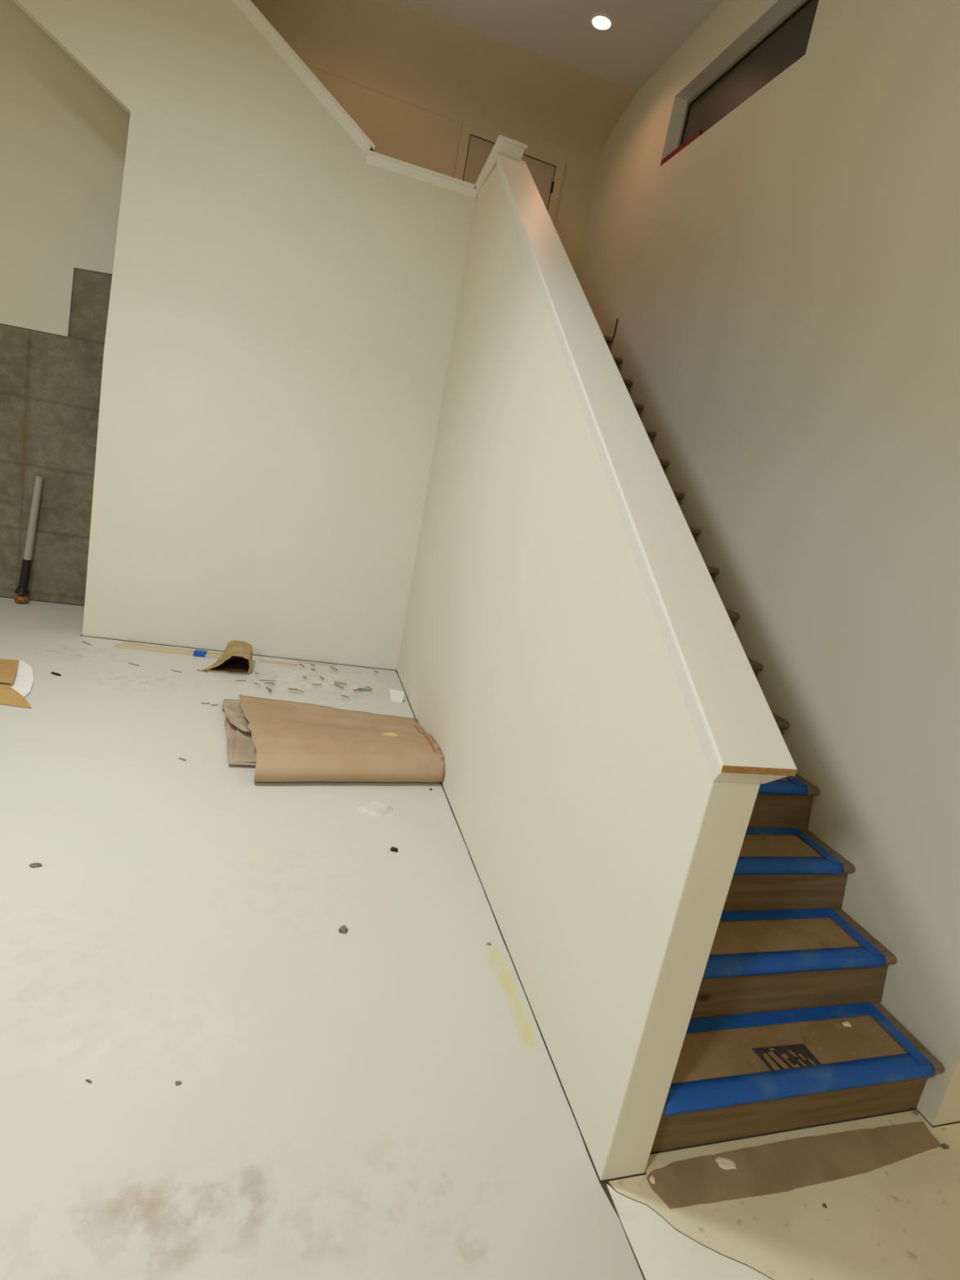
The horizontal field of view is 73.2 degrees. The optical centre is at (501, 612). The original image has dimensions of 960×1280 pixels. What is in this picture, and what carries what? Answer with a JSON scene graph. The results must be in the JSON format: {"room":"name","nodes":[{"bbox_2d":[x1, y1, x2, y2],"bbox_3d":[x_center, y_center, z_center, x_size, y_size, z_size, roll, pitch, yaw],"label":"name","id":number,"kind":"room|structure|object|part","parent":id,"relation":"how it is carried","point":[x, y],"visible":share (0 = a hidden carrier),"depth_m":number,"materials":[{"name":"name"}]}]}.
{"room":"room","nodes":[
{"label":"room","id":0,"kind":"room"},
{"bbox_2d":[12,0,476,670],"bbox_3d":[-2.539,-2.156,4.368,4.432,4.836,0.120,8,12,-16],"label":"wall","id":1,"kind":"structure","parent":0,"point":[283,305],"depth_m":4.62,"materials":[{"name":"paint"}]},
{"bbox_2d":[231,0,374,155],"bbox_3d":[-1.582,-3.823,4.180,1.663,1.146,0.180,8,12,-16],"label":"trim","id":2,"kind":"structure","parent":1,"relation":"attached to","point":[247,7],"depth_m":4.24,"materials":[{"name":"white paint"}]},
{"bbox_2d":[365,149,476,198],"bbox_3d":[-0.577,-3.103,4.615,0.805,0.076,0.180,8,12,-16],"label":"trim","id":3,"kind":"structure","parent":1,"relation":"attached to","point":[373,158],"depth_m":4.54,"materials":[{"name":"white paint"}]},
{"bbox_2d":[0,0,593,605],"bbox_3d":[-2.595,-2.440,5.191,6.730,5.036,0.192,7,12,-19],"label":"wall","id":4,"kind":"structure","parent":0,"point":[64,137],"depth_m":4.92,"materials":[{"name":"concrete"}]},
{"bbox_2d":[453,123,565,223],"bbox_3d":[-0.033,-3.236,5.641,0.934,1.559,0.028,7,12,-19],"label":"door","id":5,"kind":"structure","parent":4,"relation":"in","point":[476,145],"depth_m":5.47,"materials":[{"name":"beige paint"}]},
{"bbox_2d":[250,0,638,173],"bbox_3d":[-2.064,-4.386,4.369,6.730,0.366,0.666,7,12,-19],"label":"wall","id":6,"kind":"structure","parent":0,"point":[567,113],"depth_m":5.04,"materials":[{"name":"beige paint"}]},
{"bbox_2d":[0,596,959,1279],"bbox_3d":[-1.070,1.188,2.082,8.700,0.116,8.450,7,12,-19],"label":"floor","id":7,"kind":"structure","parent":0,"point":[603,1183],"depth_m":1.97,"materials":[{"name":"grey concrete"}]},
{"bbox_2d":[0,596,644,1279],"bbox_3d":[-2.471,0.922,1.627,5.313,0.036,8.130,7,12,-19],"label":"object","id":8,"kind":"structure","parent":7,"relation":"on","point":[384,1098],"depth_m":1.95,"materials":[{"name":"white paper"}]},
{"bbox_2d":[0,658,33,708],"bbox_3d":[-3.051,0.348,3.728,0.821,0.075,0.723,7,12,-19],"label":"paper","id":9,"kind":"object","parent":8,"relation":"on","point":[16,677],"visible":1,"depth_m":3.77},
{"bbox_2d":[13,475,43,603],"bbox_3d":[-3.767,-0.576,5.134,0.100,1.022,0.176,11,11,-2],"label":"pole","id":10,"kind":"object","parent":8,"relation":"on","point":[22,589],"visible":1,"depth_m":5.13,"materials":[{"name":"grey"}]},
{"bbox_2d":[28,862,43,867],"bbox_3d":[-1.716,0.930,2.380,0.045,0.007,0.025,5,13,-28],"label":"chip","id":11,"kind":"object","parent":8,"relation":"on","point":[33,864],"visible":1,"depth_m":2.38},
{"bbox_2d":[50,671,61,675],"bbox_3d":[-2.771,0.379,4.020,0.084,0.012,0.023,15,12,16],"label":"chip","id":12,"kind":"object","parent":8,"relation":"on","point":[51,673],"visible":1,"depth_m":4.01,"materials":[{"name":"black plastic"}]},
{"bbox_3d":[-2.440,0.277,4.784,0.747,0.033,0.068,8,12,-15],"label":"wood strip","id":13,"kind":"part","parent":8,"relation":"part of","materials":[{"name":"beige wood"}]},
{"bbox_2d":[174,1080,182,1085],"bbox_3d":[-0.854,1.243,1.707,0.017,0.003,0.015,7,12,-19],"label":"chip","id":14,"kind":"object","parent":8,"relation":"on","point":[177,1082],"visible":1,"depth_m":1.71,"materials":[{"name":"grey"}]},
{"bbox_2d":[201,640,253,674],"bbox_3d":[-1.979,0.315,4.681,0.325,0.174,0.250,7,12,-19],"label":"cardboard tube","id":15,"kind":"object","parent":8,"relation":"on","point":[237,657],"visible":1,"depth_m":4.68,"materials":[{"name":"brown cardboard"}]},
{"bbox_2d":[258,679,276,681],"bbox_3d":[-1.664,0.484,4.602,0.120,0.005,0.010,7,12,-21],"label":"splinter","id":16,"kind":"object","parent":8,"relation":"on","point":[260,679],"visible":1,"depth_m":4.60,"materials":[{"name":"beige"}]},
{"bbox_3d":[-1.725,0.385,5.002,0.267,0.014,0.035,9,12,-12],"label":"wood strip","id":17,"kind":"part","parent":8,"relation":"part of","materials":[{"name":"beige wood"}]},
{"bbox_3d":[-1.478,0.405,5.152,0.300,0.010,0.020,8,12,-17],"label":"wood strip","id":18,"kind":"part","parent":8,"relation":"part of","materials":[{"name":"beige wood"}]},
{"bbox_2d":[270,665,387,695],"bbox_3d":[-1.283,0.499,4.850,0.871,0.024,0.478,7,12,-19],"label":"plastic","id":19,"kind":"object","parent":8,"relation":"on","point":[289,677],"visible":0.98,"depth_m":4.83,"materials":[{"name":"white plastic"}]},
{"bbox_2d":[221,694,444,782],"bbox_3d":[-1.042,0.690,3.847,1.236,0.142,1.186,7,12,-19],"label":"folded paper","id":20,"kind":"object","parent":8,"relation":"on","point":[285,741],"visible":1,"depth_m":3.57,"materials":[{"name":"brown paper"}]},
{"bbox_2d":[382,732,398,736],"bbox_3d":[-0.663,0.720,3.825,0.115,0.012,0.052,7,12,-19],"label":"chip","id":21,"kind":"object","parent":20,"relation":"on","point":[390,734],"visible":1,"depth_m":3.82,"materials":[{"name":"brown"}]},
{"bbox_2d":[338,924,348,933],"bbox_3d":[-0.579,1.158,2.366,0.034,0.012,0.038,12,11,2],"label":"chip","id":22,"kind":"object","parent":8,"relation":"on","point":[344,930],"visible":1,"depth_m":2.36,"materials":[{"name":"grey"}]},
{"bbox_2d":[355,801,393,816],"bbox_3d":[-0.630,0.969,3.211,0.176,0.021,0.128,12,11,6],"label":"crumpled tissue","id":23,"kind":"object","parent":8,"relation":"on","point":[374,808],"visible":1,"depth_m":3.19,"materials":[{"name":"white paper"}]},
{"bbox_2d":[390,846,398,852],"bbox_3d":[-0.483,1.064,2.907,0.038,0.014,0.023,11,11,0],"label":"chip","id":24,"kind":"object","parent":8,"relation":"on","point":[393,849],"visible":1,"depth_m":2.90,"materials":[{"name":"black plastic"}]},
{"bbox_2d":[390,688,404,702],"bbox_3d":[-0.765,0.604,4.686,0.108,0.085,0.014,10,11,-5],"label":"card","id":25,"kind":"object","parent":8,"relation":"on","point":[396,695],"visible":1,"depth_m":4.68,"materials":[{"name":"paper"}]},
{"bbox_2d":[606,1183,772,1279],"bbox_3d":[1.185,1.932,0.346,0.986,0.004,3.192,7,12,-19],"label":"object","id":26,"kind":"structure","parent":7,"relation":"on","point":[662,1252],"depth_m":1.55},
{"bbox_2d":[603,334,944,1152],"bbox_3d":[0.597,-0.326,3.395,1.034,2.905,3.875,7,12,-19],"label":"staircase","id":27,"kind":"structure","parent":7,"relation":"on","point":[737,995],"depth_m":2.10,"materials":[{"name":"brown wood"}]},
{"bbox_2d":[757,776,808,795],"bbox_3d":[0.740,0.625,2.537,0.966,0.035,0.254,7,12,-19],"label":"step cover","id":28,"kind":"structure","parent":27,"relation":"on","point":[788,785],"depth_m":2.55,"materials":[{"name":"paper"}]},
{"bbox_2d":[733,826,844,875],"bbox_3d":[0.775,0.859,2.343,0.965,0.035,0.253,7,12,-19],"label":"step cover","id":29,"kind":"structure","parent":27,"relation":"on","point":[764,851],"depth_m":2.38,"materials":[{"name":"brown cardboard"}]},
{"bbox_2d":[702,908,885,978],"bbox_3d":[0.812,1.094,2.148,0.968,0.035,0.253,7,12,-19],"label":"step cover","id":30,"kind":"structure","parent":27,"relation":"on","point":[757,942],"depth_m":2.16,"materials":[{"name":"brown cardboard"}]},
{"bbox_2d":[663,1002,934,1115],"bbox_3d":[0.848,1.328,1.954,0.968,0.035,0.253,7,12,-19],"label":"step cover","id":31,"kind":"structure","parent":27,"relation":"on","point":[724,1061],"depth_m":1.94,"materials":[{"name":"brown cardboard"}]},
{"bbox_2d":[752,1044,821,1070],"bbox_3d":[0.851,1.322,1.916,0.194,0.001,0.088,7,12,-19],"label":"print","id":32,"kind":"object","parent":31,"relation":"on","point":[797,1049],"depth_m":1.93},
{"bbox_2d":[841,1021,851,1026],"bbox_3d":[1.123,1.336,2.099,0.030,0.006,0.020,7,12,-19],"label":"chip","id":33,"kind":"object","parent":31,"relation":"on","point":[846,1023],"visible":1,"depth_m":2.09,"materials":[{"name":"beige"}]},
{"bbox_2d":[608,1110,959,1279],"bbox_3d":[2.122,2.048,0.691,2.976,0.005,3.244,7,12,-19],"label":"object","id":34,"kind":"structure","parent":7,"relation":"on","point":[900,1220],"depth_m":1.73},
{"bbox_2d":[648,1175,655,1183],"bbox_3d":[0.398,1.491,1.700,0.014,0.006,0.020,7,12,-19],"label":"chip","id":35,"kind":"object","parent":34,"relation":"on","point":[651,1178],"visible":1,"depth_m":1.70,"materials":[{"name":"beige"}]},
{"bbox_2d":[715,1156,736,1169],"bbox_3d":[0.618,1.519,1.781,0.057,0.003,0.034,12,11,3],"label":"chip","id":36,"kind":"object","parent":34,"relation":"on","point":[724,1163],"visible":1,"depth_m":1.78,"materials":[{"name":"beige"}]},
{"bbox_3d":[0.869,1.560,1.838,1.018,0.001,0.123,7,12,-19],"label":"paper strip","id":37,"kind":"part","parent":34,"relation":"part of","materials":[{"name":"brown paper"}]},
{"bbox_2d":[912,1110,918,1115],"bbox_3d":[1.326,1.600,2.068,0.021,0.010,0.012,7,12,-19],"label":"chip","id":38,"kind":"object","parent":34,"relation":"on","point":[915,1112],"visible":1,"depth_m":2.06,"materials":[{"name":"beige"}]},
{"bbox_2d":[939,1142,949,1149],"bbox_3d":[1.351,1.627,1.970,0.036,0.006,0.016,7,12,-19],"label":"chip","id":39,"kind":"object","parent":34,"relation":"on","point":[944,1145],"visible":1,"depth_m":1.97,"materials":[{"name":"grey"}]},
{"bbox_2d":[390,0,724,90],"bbox_3d":[-1.410,-4.077,2.322,6.730,0.100,4.910,7,12,-19],"label":"ceiling","id":40,"kind":"structure","parent":0,"point":[644,34],"depth_m":4.54,"materials":[{"name":"white paint"}]},
{"bbox_2d":[589,13,613,31],"bbox_3d":[0.684,-4.040,4.415,0.172,0.018,0.172,7,12,-19],"label":"recessed light","id":41,"kind":"object","parent":40,"relation":"in","point":[601,22],"visible":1,"depth_m":4.41,"materials":[{"name":"white paint"}]},
{"bbox_2d":[396,164,760,1180],"bbox_3d":[0.096,-0.780,3.214,0.133,3.660,4.064,7,12,-19],"label":"wall","id":42,"kind":"structure","parent":0,"point":[604,846],"depth_m":2.25,"materials":[{"name":"paint"}]},
{"bbox_2d":[474,134,528,194],"bbox_3d":[-0.038,-3.033,4.474,0.195,0.160,0.719,7,12,-19],"label":"trim","id":43,"kind":"structure","parent":42,"relation":"attached to","point":[504,144],"depth_m":4.17,"materials":[{"name":"white paint"}]},
{"bbox_2d":[495,151,796,783],"bbox_3d":[0.308,-1.272,2.795,0.205,2.570,3.510,7,12,-19],"label":"trim","id":44,"kind":"structure","parent":42,"relation":"attached to","point":[740,739],"depth_m":1.87,"materials":[{"name":"white paint"}]},
{"bbox_2d":[573,0,959,1125],"bbox_3d":[1.197,-1.310,3.881,0.160,4.836,4.960,7,12,-19],"label":"wall","id":45,"kind":"structure","parent":0,"point":[783,290],"depth_m":2.76,"materials":[{"name":"paint"}]},
{"bbox_2d":[599,318,618,337],"bbox_3d":[0.697,-2.315,5.469,0.014,0.133,1.213,7,12,-19],"label":"baseboard","id":46,"kind":"structure","parent":45,"relation":"attached to","point":[609,328],"depth_m":4.99,"materials":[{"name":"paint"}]},
{"bbox_2d":[658,0,819,168],"bbox_3d":[1.434,-3.181,3.882,0.151,0.455,1.443,7,12,-19],"label":"window","id":47,"kind":"structure","parent":45,"relation":"in","point":[780,37],"depth_m":3.90,"materials":[{"name":"black glass"}]},
{"bbox_2d":[660,129,702,165],"bbox_3d":[1.203,-3.113,4.341,0.020,0.046,0.480,7,12,-19],"label":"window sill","id":48,"kind":"structure","parent":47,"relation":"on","point":[699,133],"depth_m":4.30,"materials":[{"name":"red paint"}]}
]}

